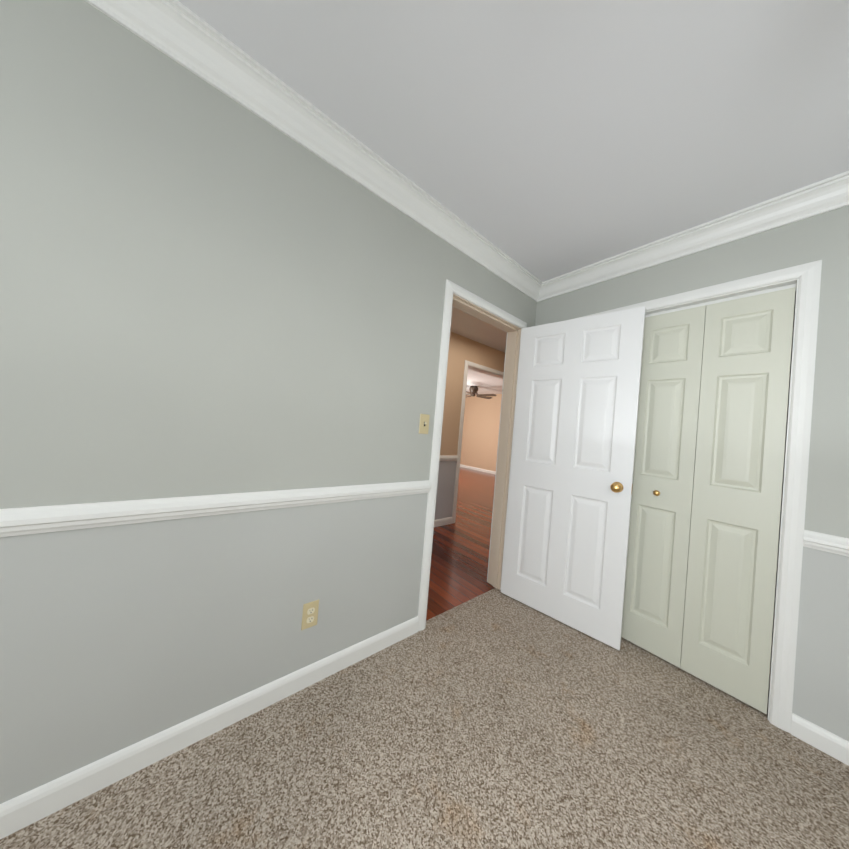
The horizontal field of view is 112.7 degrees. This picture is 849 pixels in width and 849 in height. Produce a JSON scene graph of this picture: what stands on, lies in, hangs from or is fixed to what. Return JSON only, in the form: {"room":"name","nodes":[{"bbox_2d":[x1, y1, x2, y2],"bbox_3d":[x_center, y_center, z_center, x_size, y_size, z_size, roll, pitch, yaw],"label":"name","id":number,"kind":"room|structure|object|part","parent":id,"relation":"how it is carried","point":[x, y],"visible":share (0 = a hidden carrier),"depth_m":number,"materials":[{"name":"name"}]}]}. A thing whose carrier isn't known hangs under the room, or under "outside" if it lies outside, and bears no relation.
{"room":"empty bedroom","nodes":[
{"label":"empty bedroom","id":0,"kind":"room"},
{"bbox_2d":[0,0,536,803],"bbox_3d":[-0.581,-0.047,1.220,3.890,2.440,0.060,5,-1,-39],"label":"wall","id":1,"kind":"structure","parent":0,"point":[206,288],"depth_m":0.97,"materials":[{"name":"paint"}]},
{"bbox_2d":[0,616,418,838],"bbox_3d":[-1.040,1.090,0.861,2.595,0.086,0.015,5,-1,-39],"label":"baseboard","id":2,"kind":"structure","parent":1,"relation":"attached to","point":[26,809],"depth_m":0.98,"materials":[{"name":"white wood"}]},
{"bbox_2d":[301,600,318,629],"bbox_3d":[-0.516,0.862,1.280,0.070,0.115,0.008,5,-1,-39],"label":"electrical outlet","id":3,"kind":"object","parent":1,"relation":"attached to","point":[310,615],"visible":1,"depth_m":1.28,"materials":[{"name":"beige plastic"}]},
{"bbox_2d":[84,0,543,301],"bbox_3d":[-0.436,-1.207,1.178,3.650,0.105,0.088,5,-1,-39],"label":"crown molding","id":4,"kind":"structure","parent":1,"relation":"attached to","point":[177,31],"depth_m":1.11,"materials":[{"name":"white wood"}]},
{"bbox_2d":[419,414,429,433],"bbox_3d":[0.004,-0.002,1.648,0.070,0.115,0.018,5,-1,-39],"label":"switch plate","id":5,"kind":"object","parent":1,"relation":"attached to","point":[424,424],"visible":1,"depth_m":1.65,"materials":[{"name":"beige plastic"}]},
{"bbox_2d":[418,279,526,630],"bbox_3d":[0.347,0.205,2.028,0.890,2.115,0.156,5,-1,-39],"label":"door frame","id":6,"kind":"structure","parent":1,"relation":"attached to","point":[504,454],"depth_m":2.11,"materials":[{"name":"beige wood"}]},
{"bbox_3d":[0.347,0.205,2.028,0.890,2.115,0.156,5,-1,-39],"label":"bedroom door casing trim","id":7,"kind":"part","parent":6,"relation":"part of","materials":[{"name":"white wood"}]},
{"bbox_2d":[501,306,645,650],"bbox_3d":[0.971,0.291,1.948,0.190,2.030,0.762,5,-1,-39],"label":"door","id":8,"kind":"structure","parent":6,"relation":"in","point":[570,484],"depth_m":1.87,"materials":[{"name":"white wood"}]},
{"bbox_3d":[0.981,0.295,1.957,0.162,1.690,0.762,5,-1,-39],"label":"knob","id":9,"kind":"part","parent":8,"relation":"part of","materials":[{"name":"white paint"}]},
{"bbox_2d":[0,588,848,848],"bbox_3d":[0.573,1.292,0.249,4.400,0.060,3.085,5,-1,-39],"label":"floor carpet","id":10,"kind":"object","parent":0,"point":[495,718],"visible":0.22,"depth_m":1.03,"materials":[{"name":"beige carpet"}]},
{"bbox_2d":[426,467,494,620],"bbox_3d":[-1.193,1.215,5.680,8.770,0.060,7.565,5,-1,-39],"label":"floor","id":11,"kind":"structure","parent":0,"point":[459,560],"depth_m":2.90,"materials":[{"name":"brown wood"}]},
{"bbox_2d":[460,464,495,474],"bbox_3d":[1.752,1.435,8.984,0.015,0.086,6.180,5,-1,-39],"label":"baseboard","id":12,"kind":"structure","parent":11,"relation":"on","point":[479,469],"depth_m":9.00,"materials":[{"name":"white wood"}]},
{"bbox_2d":[434,331,504,519],"bbox_3d":[-0.290,0.003,3.138,6.770,2.440,0.060,5,-1,-39],"label":"wall","id":13,"kind":"structure","parent":0,"point":[462,349],"depth_m":3.63,"materials":[{"name":"paint"}]},
{"bbox_2d":[434,455,457,526],"bbox_3d":[-1.271,0.688,2.321,4.325,0.887,0.026,5,-1,-39],"label":"chair rail","id":14,"kind":"object","parent":13,"relation":"attached to","point":[442,521],"depth_m":3.55,"materials":[{"name":"white wood"}]},
{"bbox_2d":[452,360,503,522],"bbox_3d":[1.005,0.275,4.246,1.560,2.145,0.156,5,-1,-39],"label":"door frame","id":15,"kind":"structure","parent":13,"relation":"attached to","point":[482,369],"depth_m":3.72,"materials":[{"name":"white wood"}]},
{"bbox_2d":[460,394,501,471],"bbox_3d":[-0.534,0.035,7.046,6.320,2.440,6.300,5,-1,-39],"label":"wall","id":16,"kind":"structure","parent":0,"point":[480,437],"depth_m":9.05,"materials":[{"name":"beige paint"}]},
{"bbox_2d":[178,0,848,395],"bbox_3d":[0.009,-1.208,4.495,8.890,0.060,10.830,5,-1,-39],"label":"ceiling","id":17,"kind":"structure","parent":0,"point":[542,140],"depth_m":1.03,"materials":[{"name":"white paint"}]},
{"bbox_2d":[466,386,496,398],"bbox_3d":[1.353,-0.886,7.585,1.257,0.274,1.264,5,-1,-39],"label":"room ceiling fan","id":18,"kind":"object","parent":17,"relation":"hanging from","point":[473,390],"visible":0.9,"depth_m":7.50,"materials":[{"name":"brown"}]},
{"bbox_2d":[535,205,848,740],"bbox_3d":[1.873,0.160,1.183,0.120,2.440,3.230,5,-1,-39],"label":"wall","id":19,"kind":"structure","parent":0,"point":[821,690],"depth_m":1.25,"materials":[{"name":"paint"}]},
{"bbox_2d":[540,171,848,299],"bbox_3d":[1.866,-1.013,1.164,0.088,0.105,2.850,5,-1,-39],"label":"crown molding","id":20,"kind":"structure","parent":19,"relation":"attached to","point":[832,193],"depth_m":1.52,"materials":[{"name":"white wood"}]},
{"bbox_2d":[570,260,821,732],"bbox_3d":[1.331,0.308,1.828,0.120,2.070,1.260,5,-1,-39],"label":"door frame","id":21,"kind":"structure","parent":19,"relation":"attached to","point":[793,283],"depth_m":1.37,"materials":[{"name":"white wood"}]},
{"bbox_2d":[621,287,795,713],"bbox_3d":[1.294,0.323,1.799,0.058,2.010,1.214,5,-1,-39],"label":"door","id":22,"kind":"structure","parent":19,"relation":"in","point":[700,580],"depth_m":1.51,"materials":[{"name":"beige wood"}]},
{"bbox_3d":[1.277,0.398,1.789,0.030,0.034,0.338,5,-1,-39],"label":"bifold knob","id":23,"kind":"part","parent":22,"relation":"part of","materials":[{"name":"gold metal"}]},
{"bbox_2d":[791,713,848,765],"bbox_3d":[2.131,1.355,0.622,0.015,0.086,1.620,5,-1,-39],"label":"baseboard","id":24,"kind":"structure","parent":19,"relation":"attached to","point":[827,742],"depth_m":1.19,"materials":[{"name":"white wood"}]},
{"bbox_3d":[1.353,0.083,-1.251,3.770,2.440,0.120,5,-1,-39],"label":"wall","id":25,"kind":"structure","parent":0,"visible":0},
{"bbox_2d":[0,480,430,536],"bbox_3d":[-0.968,0.277,0.868,2.595,0.074,0.026,5,-1,-39],"label":"trim","id":26,"kind":"structure","parent":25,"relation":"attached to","point":[29,520],"depth_m":0.96,"materials":[{"name":"white wood"}]},
{"bbox_2d":[803,530,848,556],"bbox_3d":[2.193,0.541,0.633,0.026,0.074,1.609,5,-1,-39],"label":"trim","id":27,"kind":"structure","parent":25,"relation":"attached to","point":[814,540],"depth_m":1.21,"materials":[{"name":"white wood"}]}
]}

